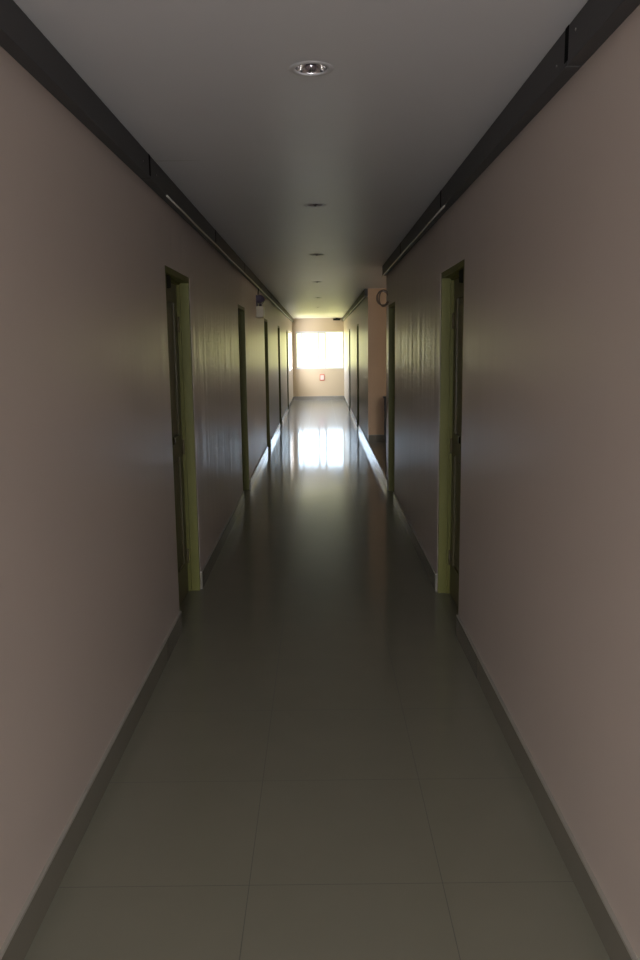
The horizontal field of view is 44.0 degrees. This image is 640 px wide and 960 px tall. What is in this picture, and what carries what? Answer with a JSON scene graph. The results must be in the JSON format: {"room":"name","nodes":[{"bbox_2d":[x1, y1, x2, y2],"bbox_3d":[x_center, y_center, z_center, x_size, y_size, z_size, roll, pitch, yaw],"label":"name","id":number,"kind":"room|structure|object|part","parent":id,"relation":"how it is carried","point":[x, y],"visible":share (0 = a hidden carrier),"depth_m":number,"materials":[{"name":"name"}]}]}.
{"room":"building corridor","nodes":[
{"label":"building corridor","id":0,"kind":"room"},
{"bbox_2d":[0,46,292,948],"bbox_3d":[-0.923,-1.466,11.059,0.150,2.553,28.600,-1,9,0],"label":"wall","id":1,"kind":"structure","parent":0,"point":[89,588],"depth_m":2.81,"materials":[{"name":"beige paint"}]},
{"bbox_2d":[0,0,293,321],"bbox_3d":[-0.837,-2.672,10.857,0.050,0.108,28.295,-1,9,0],"label":"cable tray","id":2,"kind":"object","parent":1,"relation":"attached to","point":[20,38],"visible":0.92,"depth_m":2.80,"materials":[{"name":"metal"}]},
{"bbox_2d":[166,195,287,316],"bbox_3d":[-0.815,-3.217,14.482,0.013,0.014,20.930,-1,9,0],"label":"conduit pipe","id":3,"kind":"object","parent":2,"relation":"attached to","point":[167,196],"visible":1,"depth_m":5.53,"materials":[{"name":"grey metal"}]},
{"bbox_2d":[0,396,293,959],"bbox_3d":[-0.827,-0.269,11.259,0.012,0.123,28.300,-1,9,0],"label":"baseboard","id":4,"kind":"structure","parent":1,"relation":"attached to","point":[23,931],"depth_m":2.83,"materials":[{"name":"tile"}]},
{"bbox_2d":[165,265,200,608],"bbox_3d":[-0.886,-0.211,4.917,0.100,2.100,0.830,-1,9,0],"label":"door","id":5,"kind":"structure","parent":1,"relation":"in","point":[177,284],"depth_m":5.20,"materials":[{"name":"yellow paint"}]},
{"bbox_2d":[238,305,248,489],"bbox_3d":[-0.891,-0.857,8.783,0.100,2.100,0.790,-1,9,0],"label":"door","id":6,"kind":"structure","parent":1,"relation":"in","point":[241,310],"depth_m":9.12,"materials":[{"name":"yellow paint"}]},
{"bbox_2d":[256,288,264,317],"bbox_3d":[-0.809,-2.401,10.751,0.112,0.394,0.300,-1,9,0],"label":"emergency light","id":7,"kind":"object","parent":1,"relation":"attached to","point":[260,310],"visible":1,"depth_m":10.63,"materials":[{"name":"beige plastic"}]},
{"bbox_2d":[264,318,269,447],"bbox_3d":[-0.895,-1.517,12.733,0.100,2.100,0.820,-1,9,0],"label":"door","id":8,"kind":"structure","parent":1,"relation":"in","point":[265,320],"depth_m":13.10,"materials":[{"name":"yellow paint"}]},
{"bbox_2d":[278,326,280,424],"bbox_3d":[-0.899,-2.180,16.698,0.100,2.100,0.820,-1,9,0],"label":"door","id":9,"kind":"structure","parent":1,"relation":"in","point":[278,326],"depth_m":17.07,"materials":[{"name":"yellow paint"}]},
{"bbox_2d":[286,330,288,408],"bbox_3d":[-0.904,-2.892,20.959,0.100,2.100,0.800,-1,9,0],"label":"door","id":10,"kind":"structure","parent":1,"relation":"in","point":[286,330],"depth_m":21.31,"materials":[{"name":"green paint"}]},
{"bbox_2d":[289,332,290,369],"bbox_3d":[-0.955,-3.782,23.193,0.080,1.120,2.400,-1,9,0],"label":"window","id":11,"kind":"structure","parent":1,"relation":"in","point":[289,332],"depth_m":24.34,"materials":[{"name":"white glass"}]},
{"bbox_2d":[13,0,587,318],"bbox_3d":[1.155,-2.849,10.830,4.340,0.200,28.600,-1,9,0],"label":"ceiling","id":12,"kind":"structure","parent":0,"point":[413,87],"depth_m":2.95,"materials":[{"name":"white paint"}]},
{"bbox_2d":[289,61,333,76],"bbox_3d":[-0.030,-1.404,2.614,0.150,0.104,0.150,-1,9,0],"label":"recessed light","id":13,"kind":"object","parent":12,"relation":"in","point":[304,68],"visible":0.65,"depth_m":2.64,"materials":[{"name":"metal"}]},
{"bbox_3d":[-0.030,-1.401,2.615,0.040,0.099,0.040,-1,9,0],"label":"bulb","id":14,"kind":"part","parent":13,"relation":"part of","materials":[{"name":"clear glass"}]},
{"bbox_2d":[304,203,325,206],"bbox_3d":[-0.032,-1.823,5.120,0.150,0.104,0.150,-1,9,0],"label":"recessed light","id":15,"kind":"object","parent":12,"relation":"in","point":[308,204],"visible":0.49,"depth_m":5.13,"materials":[{"name":"metal"}]},
{"bbox_2d":[24,400,609,959],"bbox_3d":[1.188,-0.174,11.277,4.340,0.120,28.600,-1,9,0],"label":"floor","id":16,"kind":"structure","parent":0,"point":[318,765],"depth_m":3.06,"materials":[{"name":"tile"}]},
{"bbox_2d":[292,318,343,395],"bbox_3d":[-0.054,-3.822,25.088,1.620,2.553,0.150,-1,9,0],"label":"wall","id":17,"kind":"structure","parent":0,"point":[306,382],"depth_m":25.09,"materials":[{"name":"beige paint"}]},
{"bbox_2d":[294,396,343,399],"bbox_3d":[-0.039,-2.610,25.209,1.596,0.123,0.012,-1,9,0],"label":"baseboard","id":18,"kind":"structure","parent":17,"relation":"attached to","point":[295,397],"depth_m":25.20,"materials":[{"name":"tile"}]},
{"bbox_2d":[296,331,343,368],"bbox_3d":[-0.005,-4.105,25.026,1.505,1.170,0.080,-1,9,0],"label":"window","id":19,"kind":"structure","parent":17,"relation":"in","point":[304,332],"depth_m":24.98,"materials":[{"name":"white metal"}]},
{"bbox_3d":[-0.275,-4.100,25.019,0.895,1.100,0.035,-1,9,0],"label":"sash rail","id":20,"kind":"part","parent":19,"relation":"part of","materials":[{"name":"white metal"}]},
{"bbox_2d":[320,374,324,380],"bbox_3d":[0.068,-3.248,25.084,0.150,0.200,0.048,-1,9,0],"label":"wall box","id":21,"kind":"object","parent":17,"relation":"attached to","point":[322,377],"visible":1,"depth_m":25.06,"materials":[{"name":"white plastic"}]},
{"bbox_2d":[344,288,373,439],"bbox_3d":[0.813,-2.802,18.923,0.100,2.553,12.650,-1,9,0],"label":"wall","id":22,"kind":"structure","parent":0,"point":[363,315],"depth_m":14.23,"materials":[{"name":"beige paint"}]},
{"bbox_2d":[349,329,350,407],"bbox_3d":[0.812,-2.800,20.287,0.100,2.100,0.800,-1,9,0],"label":"door","id":23,"kind":"structure","parent":22,"relation":"in","point":[349,329],"depth_m":20.68,"materials":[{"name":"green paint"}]},
{"bbox_2d":[342,289,367,320],"bbox_3d":[0.723,-3.993,18.648,0.049,0.108,12.495,-1,9,0],"label":"cable tray","id":24,"kind":"object","parent":22,"relation":"attached to","point":[365,291],"visible":0.92,"depth_m":15.26,"materials":[{"name":"grey metal"}]},
{"bbox_2d":[357,324,358,426],"bbox_3d":[0.817,-2.090,16.036,0.100,2.100,0.780,-1,9,0],"label":"door","id":25,"kind":"structure","parent":22,"relation":"in","point":[357,324],"depth_m":16.38,"materials":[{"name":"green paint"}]},
{"bbox_2d":[369,442,385,474],"bbox_3d":[1.997,-0.284,11.163,2.420,0.115,3.490,-1,9,0],"label":"floor","id":26,"kind":"structure","parent":0,"point":[379,448],"depth_m":11.67,"materials":[{"name":"tile"}]},
{"bbox_2d":[383,396,385,442],"bbox_3d":[1.255,-0.975,12.728,0.480,0.750,0.130,-1,9,0],"label":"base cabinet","id":27,"kind":"object","parent":26,"relation":"on","point":[384,397],"visible":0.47,"depth_m":12.68,"materials":[{"name":"brown wood"}]},
{"bbox_2d":[374,288,385,434],"bbox_3d":[2.105,-1.787,12.757,2.470,2.553,0.150,-1,9,0],"label":"wall","id":28,"kind":"structure","parent":0,"point":[379,311],"depth_m":12.66,"materials":[{"name":"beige paint"}]},
{"bbox_2d":[368,435,384,441],"bbox_3d":[1.993,-0.688,12.859,2.420,0.123,0.012,-1,9,0],"label":"baseboard","id":29,"kind":"structure","parent":28,"relation":"attached to","point":[371,438],"depth_m":12.85,"materials":[{"name":"tile"}]},
{"bbox_2d":[386,5,639,959],"bbox_3d":[0.856,-0.158,3.097,0.150,2.553,12.460,-1,9,0],"label":"wall","id":30,"kind":"structure","parent":0,"point":[547,236],"depth_m":2.60,"materials":[{"name":"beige paint"}]},
{"bbox_2d":[376,289,388,306],"bbox_3d":[0.712,-2.017,8.721,0.160,0.196,0.588,-1,9,0],"label":"cable coil","id":31,"kind":"object","parent":30,"relation":"hanging from","point":[383,290],"visible":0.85,"depth_m":8.91,"materials":[{"name":"plastic"}]},
{"bbox_2d":[388,302,394,490],"bbox_3d":[0.826,-0.850,8.619,0.100,2.100,0.780,-1,9,0],"label":"door","id":32,"kind":"structure","parent":30,"relation":"in","point":[391,399],"depth_m":8.96,"materials":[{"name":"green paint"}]},
{"bbox_2d":[437,259,464,606],"bbox_3d":[0.830,-0.212,4.797,0.100,2.100,0.830,-1,9,0],"label":"door","id":33,"kind":"structure","parent":30,"relation":"in","point":[452,279],"depth_m":5.09,"materials":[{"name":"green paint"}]},
{"bbox_2d":[344,396,637,959],"bbox_3d":[0.781,-0.289,11.257,0.012,0.123,28.300,-1,9,0],"label":"baseboard","id":34,"kind":"structure","parent":30,"relation":"attached to","point":[610,931],"depth_m":2.79,"materials":[{"name":"tile"}]},
{"bbox_2d":[382,0,639,275],"bbox_3d":[0.740,-1.372,2.965,0.050,0.108,12.295,-1,9,0],"label":"cable tray","id":35,"kind":"object","parent":30,"relation":"attached to","point":[597,20],"visible":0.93,"depth_m":2.68,"materials":[{"name":"metal"}]},
{"bbox_2d":[381,205,444,276],"bbox_3d":[0.712,-1.954,6.812,0.013,0.013,4.580,-1,9,0],"label":"conduit pipe","id":36,"kind":"object","parent":35,"relation":"attached to","point":[443,206],"visible":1,"depth_m":5.73,"materials":[{"name":"grey metal"}]}
]}

